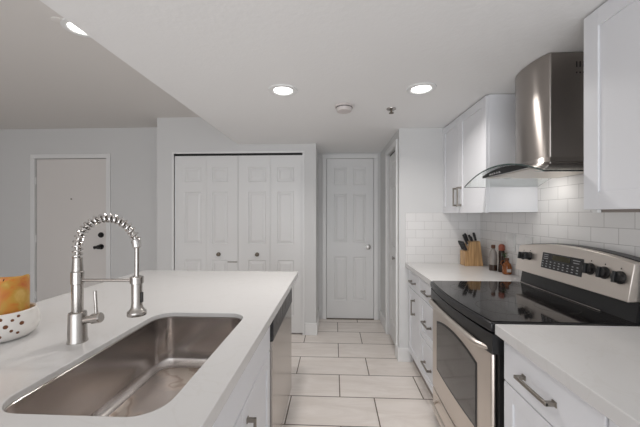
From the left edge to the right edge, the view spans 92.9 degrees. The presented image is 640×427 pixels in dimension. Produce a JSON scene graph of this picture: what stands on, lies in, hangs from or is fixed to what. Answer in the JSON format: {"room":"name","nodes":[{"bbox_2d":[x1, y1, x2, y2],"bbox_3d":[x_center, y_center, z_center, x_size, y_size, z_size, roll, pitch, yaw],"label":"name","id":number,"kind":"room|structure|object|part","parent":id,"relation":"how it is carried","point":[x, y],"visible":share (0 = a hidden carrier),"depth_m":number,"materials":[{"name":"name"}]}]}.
{"room":"kitchen","nodes":[
{"label":"kitchen","id":0,"kind":"room"},
{"bbox_2d":[0,127,156,302],"bbox_3d":[-3.621,0.125,4.201,3.580,2.450,0.540,0,0,3],"label":"wall","id":1,"kind":"structure","parent":0,"point":[133,151],"depth_m":3.89,"materials":[{"name":"white paint"}]},
{"bbox_2d":[35,159,105,301],"bbox_3d":[-3.211,0.316,3.907,0.953,2.049,0.129,0,0,3],"label":"door","id":2,"kind":"structure","parent":1,"relation":"in","point":[70,192],"depth_m":3.93,"materials":[{"name":"white paint"}]},
{"bbox_3d":[-2.817,0.420,3.865,0.081,0.068,0.081,0,0,3],"label":"handle","id":3,"kind":"part","parent":2,"relation":"part of","materials":[{"name":"black metal"}]},
{"bbox_2d":[30,154,110,302],"bbox_3d":[-3.206,0.290,3.904,1.065,2.120,0.016,0,0,3],"label":"trim","id":4,"kind":"structure","parent":1,"relation":"attached to","point":[33,157],"depth_m":3.91,"materials":[{"name":"white wood"}]},
{"bbox_2d":[0,0,199,128],"bbox_3d":[-3.309,-1.250,0.753,4.519,0.300,7.400,0,0,3],"label":"ceiling","id":5,"kind":"structure","parent":0,"point":[52,76],"depth_m":2.54,"materials":[{"name":"white paint"}]},
{"bbox_2d":[50,17,61,24],"bbox_3d":[-1.487,-1.097,1.730,0.072,0.006,0.072,0,0,3],"label":"sprinkler cover","id":6,"kind":"object","parent":5,"relation":"attached to","point":[56,20],"visible":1,"depth_m":1.71,"materials":[{"name":"white paint"}]},
{"bbox_2d":[60,18,90,37],"bbox_3d":[-1.419,-1.096,1.797,0.184,0.008,0.184,0,0,3],"label":"recessed light","id":7,"kind":"object","parent":5,"relation":"in","point":[64,23],"visible":0.44,"depth_m":1.80,"materials":[{"name":"white plastic"}]},
{"bbox_2d":[157,117,317,334],"bbox_3d":[-0.932,0.125,3.889,1.820,2.450,0.915,0,0,3],"label":"wall","id":8,"kind":"structure","parent":0,"point":[176,134],"depth_m":3.45,"materials":[{"name":"white paint"}]},
{"bbox_2d":[175,156,205,270],"bbox_3d":[-1.480,0.337,3.484,0.366,1.996,0.030,0,0,3],"label":"door","id":9,"kind":"structure","parent":8,"relation":"in","point":[190,171],"depth_m":3.47,"materials":[{"name":"white wood"}]},
{"bbox_2d":[206,156,237,270],"bbox_3d":[-1.113,0.337,3.449,0.365,1.996,0.065,0,0,3],"label":"door","id":10,"kind":"structure","parent":8,"relation":"in","point":[221,171],"depth_m":3.45,"materials":[{"name":"white wood"}]},
{"bbox_2d":[172,151,303,334],"bbox_3d":[-0.929,0.322,3.448,1.514,2.057,0.046,0,0,3],"label":"trim","id":11,"kind":"structure","parent":8,"relation":"attached to","point":[212,152],"depth_m":3.42,"materials":[{"name":"white wood"}]},
{"bbox_2d":[175,153,301,155],"bbox_3d":[-0.928,-0.674,3.476,1.470,0.022,0.030,0,0,3],"label":"trim","id":12,"kind":"structure","parent":8,"relation":"attached to","point":[275,153],"depth_m":3.46,"materials":[{"name":"grey"}]},
{"bbox_2d":[238,155,269,270],"bbox_3d":[-0.745,0.337,3.432,0.364,1.996,0.065,0,0,3],"label":"door","id":13,"kind":"structure","parent":8,"relation":"in","point":[253,171],"depth_m":3.44,"materials":[{"name":"white wood"}]},
{"bbox_2d":[270,155,301,332],"bbox_3d":[-0.379,0.337,3.433,0.365,1.996,0.030,0,0,3],"label":"door","id":14,"kind":"structure","parent":8,"relation":"in","point":[285,170],"depth_m":3.42,"materials":[{"name":"white wood"}]},
{"bbox_2d":[305,323,316,334],"bbox_3d":[-0.098,1.282,3.386,0.136,0.135,0.014,0,0,3],"label":"baseboard","id":15,"kind":"structure","parent":8,"relation":"attached to","point":[310,328],"depth_m":3.38,"materials":[{"name":"white"}]},
{"bbox_2d":[316,308,319,332],"bbox_3d":[-0.025,1.282,3.658,0.014,0.135,0.535,0,0,3],"label":"baseboard","id":16,"kind":"structure","parent":8,"relation":"attached to","point":[318,314],"depth_m":3.65,"materials":[{"name":"white"}]},
{"bbox_2d":[40,0,607,152],"bbox_3d":[0.287,-1.093,0.587,2.680,0.615,7.400,0,0,3],"label":"ceiling","id":17,"kind":"structure","parent":0,"point":[220,59],"depth_m":1.48,"materials":[{"name":"white paint"}]},
{"bbox_2d":[268,84,297,96],"bbox_3d":[-0.235,-0.781,1.928,0.184,0.008,0.184,0,0,3],"label":"recessed light","id":18,"kind":"object","parent":17,"relation":"in","point":[284,90],"visible":1,"depth_m":1.92,"materials":[{"name":"white plastic"}]},
{"bbox_2d":[335,102,352,113],"bbox_3d":[0.175,-0.762,2.204,0.132,0.046,0.132,0,0,3],"label":"smoke detector","id":19,"kind":"object","parent":17,"relation":"attached to","point":[342,108],"visible":1,"depth_m":2.16,"materials":[{"name":"grey plastic"}]},
{"bbox_2d":[386,107,395,113],"bbox_3d":[0.532,-0.768,2.268,0.072,0.034,0.072,0,0,3],"label":"sprinkler","id":20,"kind":"object","parent":17,"relation":"attached to","point":[390,109],"visible":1,"depth_m":2.26,"materials":[{"name":"silver metal"}]},
{"bbox_2d":[406,82,436,94],"bbox_3d":[0.633,-0.781,1.903,0.184,0.008,0.184,0,0,3],"label":"recessed light","id":21,"kind":"object","parent":17,"relation":"in","point":[422,88],"visible":1,"depth_m":1.89,"materials":[{"name":"white"}]},
{"bbox_2d":[318,153,380,319],"bbox_3d":[0.387,0.282,4.096,0.797,2.135,0.380,0,0,3],"label":"wall","id":22,"kind":"structure","parent":0,"point":[319,154],"depth_m":3.92,"materials":[{"name":"white paint"}]},
{"bbox_2d":[327,159,372,318],"bbox_3d":[0.385,0.315,3.892,0.598,2.046,0.090,0,0,3],"label":"door","id":23,"kind":"structure","parent":22,"relation":"in","point":[349,181],"depth_m":3.90,"materials":[{"name":"white wood"}]},
{"bbox_2d":[322,154,377,319],"bbox_3d":[0.385,0.293,3.898,0.710,2.114,0.016,0,0,3],"label":"trim","id":24,"kind":"structure","parent":22,"relation":"attached to","point":[336,156],"depth_m":3.89,"materials":[{"name":"white wood"}]},
{"bbox_2d":[326,316,373,319],"bbox_3d":[0.387,1.345,3.946,0.606,0.011,0.120,0,0,3],"label":"trim","id":25,"kind":"structure","parent":22,"relation":"attached to","point":[326,316],"depth_m":3.90,"materials":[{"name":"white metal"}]},
{"bbox_2d":[282,319,440,426],"bbox_3d":[-1.970,1.400,0.691,7.200,0.100,7.400,0,0,3],"label":"floor","id":26,"kind":"structure","parent":0,"point":[349,373],"depth_m":2.45,"materials":[{"name":"tile"}]},
{"bbox_2d":[212,327,269,426],"bbox_3d":[-0.543,0.918,1.042,0.619,0.863,0.942,0,0,3],"label":"base cabinet","id":27,"kind":"object","parent":26,"relation":"on","point":[248,404],"visible":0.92,"depth_m":1.18,"materials":[{"name":"white wood"}]},
{"bbox_2d":[0,270,297,426],"bbox_3d":[-0.824,0.466,1.422,1.223,0.042,1.925,0,0,3],"label":"countertop","id":28,"kind":"structure","parent":27,"relation":"on","point":[28,362],"depth_m":1.10,"materials":[{"name":"white stone"}]},
{"bbox_2d":[0,302,40,342],"bbox_3d":[-1.145,0.395,1.098,0.202,0.101,0.202,0,0,3],"label":"candle holder","id":29,"kind":"object","parent":28,"relation":"on","point":[16,325],"visible":0.84,"depth_m":1.07,"materials":[{"name":"white ceramic"}]},
{"bbox_2d":[0,274,29,314],"bbox_3d":[-1.145,0.299,1.098,0.141,0.155,0.141,0,0,3],"label":"pillar candle","id":30,"kind":"object","parent":29,"relation":"in","point":[14,291],"visible":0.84,"depth_m":1.08,"materials":[{"name":"wax"}]},
{"bbox_2d":[66,214,146,344],"bbox_3d":[-0.743,0.222,1.061,0.269,0.446,0.063,0,0,0],"label":"kitchen faucet","id":31,"kind":"object","parent":28,"relation":"on","point":[78,319],"visible":1,"depth_m":1.05,"materials":[{"name":"silver metal"}]},
{"bbox_3d":[-0.794,0.363,1.062,0.068,0.040,0.037,0,0,3],"label":"lever","id":32,"kind":"part","parent":31,"relation":"part of","materials":[{"name":"silver metal"}]},
{"bbox_3d":[-0.782,0.311,1.061,0.016,0.088,0.012,0,0,3],"label":"lever","id":33,"kind":"part","parent":31,"relation":"part of","materials":[{"name":"silver metal"}]},
{"bbox_3d":[-0.727,0.230,1.065,0.218,0.026,0.043,0,0,3],"label":"dock arm","id":34,"kind":"part","parent":31,"relation":"part of","materials":[{"name":"silver metal"}]},
{"bbox_2d":[4,316,240,416],"bbox_3d":[-0.542,0.574,1.022,0.438,0.216,0.733,0,0,3],"label":"sink","id":35,"kind":"object","parent":28,"relation":"in","point":[141,372],"visible":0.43,"depth_m":1.15,"materials":[{"name":"silver metal"}]},
{"bbox_3d":[-0.288,0.961,0.806,0.020,0.569,0.488,0,0,3],"label":"door","id":36,"kind":"part","parent":27,"relation":"part of","materials":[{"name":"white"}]},
{"bbox_3d":[-0.247,0.815,1.103,0.034,0.156,0.018,0,0,3],"label":"handle","id":37,"kind":"part","parent":27,"relation":"part of","materials":[{"name":"silver metal"}]},
{"bbox_3d":[-0.267,0.961,1.276,0.020,0.569,0.445,0,0,3],"label":"door","id":38,"kind":"part","parent":27,"relation":"part of","materials":[{"name":"white wood"}]},
{"bbox_2d":[269,288,291,426],"bbox_3d":[-0.514,0.921,1.855,0.602,0.858,0.672,0,0,3],"label":"dishwasher","id":39,"kind":"object","parent":26,"relation":"on","point":[280,327],"visible":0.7,"depth_m":1.73,"materials":[{"name":"silver"}]},
{"bbox_2d":[408,270,424,382],"bbox_3d":[1.107,0.918,2.581,0.683,0.863,0.379,0,0,3],"label":"base cabinet","id":40,"kind":"object","parent":26,"relation":"on","point":[414,296],"visible":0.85,"depth_m":2.57,"materials":[{"name":"white wood"}]},
{"bbox_3d":[0.782,0.790,2.567,0.034,0.136,0.018,0,0,3],"label":"handle","id":41,"kind":"part","parent":40,"relation":"part of","materials":[{"name":"silver metal"}]},
{"bbox_3d":[0.810,0.574,2.595,0.020,0.153,0.372,0,0,3],"label":"drawer","id":42,"kind":"part","parent":40,"relation":"part of","materials":[{"name":"white wood"}]},
{"bbox_3d":[0.810,0.951,2.595,0.020,0.589,0.372,0,0,3],"label":"door","id":43,"kind":"part","parent":40,"relation":"part of","materials":[{"name":"white wood"}]},
{"bbox_2d":[420,278,432,397],"bbox_3d":[1.090,0.918,2.201,0.683,0.863,0.379,0,0,3],"label":"base cabinet","id":44,"kind":"object","parent":26,"relation":"on","point":[426,310],"visible":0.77,"depth_m":2.24,"materials":[{"name":"white wood"}]},
{"bbox_3d":[0.765,1.105,2.202,0.034,0.018,0.156,0,0,3],"label":"handle","id":45,"kind":"part","parent":44,"relation":"part of","materials":[{"name":"silver metal"}]},
{"bbox_3d":[0.765,0.805,2.202,0.034,0.018,0.156,0,0,3],"label":"handle","id":46,"kind":"part","parent":44,"relation":"part of","materials":[{"name":"silver metal"}]},
{"bbox_3d":[0.765,0.578,2.202,0.034,0.018,0.156,0,0,3],"label":"handle","id":47,"kind":"part","parent":44,"relation":"part of","materials":[{"name":"silver metal"}]},
{"bbox_3d":[0.793,1.098,2.214,0.020,0.294,0.373,0,0,3],"label":"drawer","id":48,"kind":"part","parent":44,"relation":"part of","materials":[{"name":"white wood"}]},
{"bbox_3d":[0.793,0.800,2.214,0.020,0.289,0.373,0,0,3],"label":"drawer","id":49,"kind":"part","parent":44,"relation":"part of","materials":[{"name":"white wood"}]},
{"bbox_3d":[0.793,0.574,2.214,0.020,0.153,0.373,0,0,3],"label":"drawer","id":50,"kind":"part","parent":44,"relation":"part of","materials":[{"name":"white wood"}]},
{"bbox_2d":[405,263,520,284],"bbox_3d":[1.097,0.466,2.387,0.671,0.042,0.753,0,0,3],"label":"countertop","id":51,"kind":"structure","parent":44,"relation":"on","point":[428,272],"depth_m":2.31,"materials":[{"name":"white stone"}]},
{"bbox_2d":[460,240,482,265],"bbox_3d":[1.318,0.338,2.645,0.154,0.212,0.105,0,0,3],"label":"knife block","id":52,"kind":"object","parent":51,"relation":"on","point":[472,256],"visible":0.85,"depth_m":2.59,"materials":[{"name":"brown wood"}]},
{"bbox_2d":[489,245,496,270],"bbox_3d":[1.355,0.343,2.380,0.058,0.204,0.058,0,0,3],"label":"oil bottle","id":53,"kind":"object","parent":51,"relation":"on","point":[492,254],"visible":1,"depth_m":2.36,"materials":[{"name":"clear glass"}]},
{"bbox_2d":[498,244,504,271],"bbox_3d":[1.397,0.338,2.338,0.048,0.214,0.048,0,0,3],"label":"pepper mill","id":54,"kind":"object","parent":51,"relation":"on","point":[501,247],"visible":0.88,"depth_m":2.32,"materials":[{"name":"brown glass"}]},
{"bbox_2d":[500,258,511,274],"bbox_3d":[1.380,0.385,2.249,0.068,0.120,0.067,0,0,-42],"label":"bottle","id":55,"kind":"object","parent":51,"relation":"on","point":[506,266],"visible":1,"depth_m":2.23,"materials":[{"name":"orange glass"}]},
{"bbox_2d":[429,243,639,426],"bbox_3d":[1.035,0.757,1.618,0.722,1.185,0.783,0,0,3],"label":"electric range","id":56,"kind":"object","parent":26,"relation":"on","point":[560,284],"visible":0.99,"depth_m":1.46,"materials":[{"name":"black metal"}]},
{"bbox_3d":[0.703,1.180,1.633,0.052,0.016,0.573,0,0,3],"label":"drawer handle","id":57,"kind":"part","parent":56,"relation":"part of","materials":[{"name":"silver metal"}]},
{"bbox_3d":[0.736,1.218,1.631,0.030,0.155,0.775,0,0,3],"label":"storage drawer","id":58,"kind":"part","parent":56,"relation":"part of","materials":[{"name":"silver metal"}]},
{"bbox_3d":[0.704,0.562,1.642,0.060,0.030,0.742,0,0,3],"label":"door handle","id":59,"kind":"part","parent":56,"relation":"part of","materials":[{"name":"silver metal"}]},
{"bbox_3d":[0.734,0.855,1.639,0.030,0.554,0.761,0,0,3],"label":"oven door","id":60,"kind":"part","parent":56,"relation":"part of","materials":[{"name":"silver metal"}]},
{"bbox_3d":[1.283,0.259,1.875,0.029,0.050,0.050,0,0,3],"label":"knob","id":61,"kind":"part","parent":56,"relation":"part of","materials":[{"name":"black plastic"}]},
{"bbox_2d":[430,281,639,330],"bbox_3d":[1.000,0.463,1.619,0.630,0.036,0.783,0,0,3],"label":"cooktop","id":62,"kind":"object","parent":56,"relation":"in","point":[485,304],"depth_m":1.47,"materials":[{"name":"black glass"}]},
{"bbox_3d":[1.283,0.438,1.671,0.006,0.006,0.593,0,0,3],"label":"riser trim","id":63,"kind":"part","parent":56,"relation":"part of","materials":[{"name":"silver metal"}]},
{"bbox_2d":[542,254,579,273],"bbox_3d":[1.277,0.263,1.621,0.011,0.068,0.264,0,0,3],"label":"control panel","id":64,"kind":"object","parent":56,"relation":"attached to","point":[558,263],"depth_m":1.61,"materials":[{"name":"grey plastic"}]},
{"bbox_3d":[1.280,0.264,1.617,0.018,0.087,0.288,0,0,3],"label":"control panel","id":65,"kind":"part","parent":56,"relation":"part of","materials":[{"name":"black plastic"}]},
{"bbox_3d":[1.262,0.258,1.431,0.029,0.056,0.056,0,0,3],"label":"knob","id":66,"kind":"part","parent":56,"relation":"part of","materials":[{"name":"black plastic"}]},
{"bbox_3d":[1.259,0.262,1.357,0.029,0.056,0.056,0,0,3],"label":"knob","id":67,"kind":"part","parent":56,"relation":"part of","materials":[{"name":"black plastic"}]},
{"bbox_3d":[1.255,0.268,1.283,0.029,0.056,0.056,0,0,3],"label":"knob","id":68,"kind":"part","parent":56,"relation":"part of","materials":[{"name":"black plastic"}]},
{"bbox_2d":[504,341,608,426],"bbox_3d":[1.033,0.918,0.975,0.683,0.863,0.462,0,0,3],"label":"base cabinet","id":69,"kind":"object","parent":26,"relation":"on","point":[533,397],"visible":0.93,"depth_m":1.01,"materials":[{"name":"white wood"}]},
{"bbox_3d":[0.736,0.956,0.990,0.020,0.579,0.455,0,0,3],"label":"door","id":70,"kind":"part","parent":69,"relation":"part of","materials":[{"name":"white wood"}]},
{"bbox_3d":[0.710,0.585,1.013,0.034,0.018,0.171,0,0,3],"label":"handle","id":71,"kind":"part","parent":69,"relation":"part of","materials":[{"name":"silver metal"}]},
{"bbox_2d":[609,419,618,426],"bbox_3d":[1.012,0.918,0.498,0.683,0.863,0.488,0,0,3],"label":"base cabinet","id":72,"kind":"object","parent":26,"relation":"on","point":[611,424],"visible":0.02,"depth_m":0.74,"materials":[{"name":"white wood"}]},
{"bbox_2d":[495,324,639,426],"bbox_3d":[1.020,0.466,0.735,0.671,0.042,0.962,0,0,3],"label":"countertop","id":73,"kind":"structure","parent":72,"relation":"on","point":[600,365],"depth_m":0.94,"materials":[{"name":"white stone"}]},
{"bbox_2d":[381,128,443,360],"bbox_3d":[1.261,0.282,3.506,1.003,2.135,1.480,0,0,3],"label":"wall","id":74,"kind":"structure","parent":0,"point":[420,150],"depth_m":2.79,"materials":[{"name":"white paint"}]},
{"bbox_2d":[380,309,384,329],"bbox_3d":[0.760,1.282,3.676,0.014,0.135,0.394,0,0,3],"label":"baseboard","id":75,"kind":"structure","parent":74,"relation":"attached to","point":[382,318],"depth_m":3.66,"materials":[{"name":"white"}]},
{"bbox_2d":[385,139,397,355],"bbox_3d":[0.735,0.323,3.155,0.016,2.055,0.610,0,0,3],"label":"trim","id":76,"kind":"structure","parent":74,"relation":"attached to","point":[395,143],"depth_m":2.88,"materials":[{"name":"white wood"}]},
{"bbox_2d":[389,152,394,343],"bbox_3d":[0.762,0.351,3.153,0.065,1.968,0.502,0,0,3],"label":"door","id":77,"kind":"structure","parent":74,"relation":"in","point":[392,157],"depth_m":3.24,"materials":[{"name":"white wood"}]},
{"bbox_2d":[398,348,410,361],"bbox_3d":[0.770,1.288,2.780,0.117,0.125,0.014,0,0,3],"label":"baseboard","id":78,"kind":"structure","parent":74,"relation":"attached to","point":[404,355],"depth_m":2.77,"materials":[{"name":"white"}]},
{"bbox_2d":[406,213,479,262],"bbox_3d":[1.117,0.216,2.768,0.667,0.457,0.008,0,0,3],"label":"backsplash","id":79,"kind":"structure","parent":74,"relation":"attached to","point":[430,237],"depth_m":2.77,"materials":[{"name":"tile"}]},
{"bbox_2d":[443,94,537,212],"bbox_3d":[1.250,-0.395,2.376,0.364,0.774,0.791,0,0,3],"label":"upper cabinet","id":80,"kind":"object","parent":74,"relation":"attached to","point":[481,138],"visible":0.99,"depth_m":2.06,"materials":[{"name":"white wood"}]},
{"bbox_3d":[1.123,-0.392,2.598,0.020,0.767,0.358,0,0,3],"label":"door","id":81,"kind":"part","parent":80,"relation":"part of","materials":[{"name":"white wood"}]},
{"bbox_3d":[1.089,-0.137,2.458,0.034,0.156,0.018,0,0,3],"label":"handle","id":82,"kind":"part","parent":80,"relation":"part of","materials":[{"name":"silver metal"}]},
{"bbox_3d":[1.085,-0.137,2.378,0.034,0.156,0.018,0,0,3],"label":"handle","id":83,"kind":"part","parent":80,"relation":"part of","materials":[{"name":"silver metal"}]},
{"bbox_3d":[1.105,-0.392,2.202,0.020,0.767,0.427,0,0,3],"label":"door","id":84,"kind":"part","parent":80,"relation":"part of","materials":[{"name":"white wood"}]},
{"bbox_3d":[1.457,0.283,-0.207,0.270,2.135,5.920,0,0,3],"label":"wall","id":85,"kind":"structure","parent":0,"visible":0},
{"bbox_2d":[506,234,515,251],"bbox_3d":[1.423,0.214,2.273,0.011,0.128,0.122,0,0,3],"label":"wall switch","id":86,"kind":"object","parent":85,"relation":"attached to","point":[510,238],"visible":1,"depth_m":2.25,"materials":[{"name":"white plastic"}]},
{"bbox_2d":[464,52,583,187],"bbox_3d":[1.163,-0.478,1.608,0.466,0.610,0.766,0,0,3],"label":"range hood","id":87,"kind":"object","parent":85,"relation":"attached to","point":[549,91],"visible":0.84,"depth_m":1.49,"materials":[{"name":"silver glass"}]},
{"bbox_2d":[487,167,571,178],"bbox_3d":[1.183,-0.228,1.607,0.425,0.042,0.424,0,0,3],"label":"hood","id":88,"kind":"object","parent":87,"relation":"attached to","point":[499,172],"depth_m":1.62,"materials":[{"name":"glass"}]},
{"bbox_3d":[1.183,-0.212,1.607,0.385,0.003,0.390,0,0,3],"label":"filter plate","id":89,"kind":"part","parent":87,"relation":"part of","materials":[{"name":"silver metal"}]},
{"bbox_2d":[525,236,532,243],"bbox_3d":[1.413,0.216,2.060,0.010,0.123,0.075,0,0,3],"label":"wall outlet","id":90,"kind":"object","parent":85,"relation":"attached to","point":[528,240],"visible":0.43,"depth_m":2.05,"materials":[{"name":"white plastic"}]},
{"bbox_2d":[480,174,639,276],"bbox_3d":[1.418,0.068,1.969,0.008,0.755,1.575,0,0,3],"label":"backsplash","id":91,"kind":"structure","parent":85,"relation":"attached to","point":[561,217],"depth_m":1.76,"materials":[{"name":"tile"}]},
{"bbox_2d":[584,0,639,211],"bbox_3d":[1.194,-0.394,0.775,0.330,0.776,0.858,0,0,3],"label":"upper cabinet","id":92,"kind":"object","parent":85,"relation":"attached to","point":[612,31],"visible":1,"depth_m":1.09,"materials":[{"name":"white wood"}]},
{"bbox_2d":[592,209,639,211],"bbox_3d":[1.068,-0.012,0.784,0.062,0.012,0.785,0,0,3],"label":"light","id":93,"kind":"object","parent":92,"relation":"attached to","point":[593,210],"depth_m":1.10,"materials":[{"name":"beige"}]}
]}

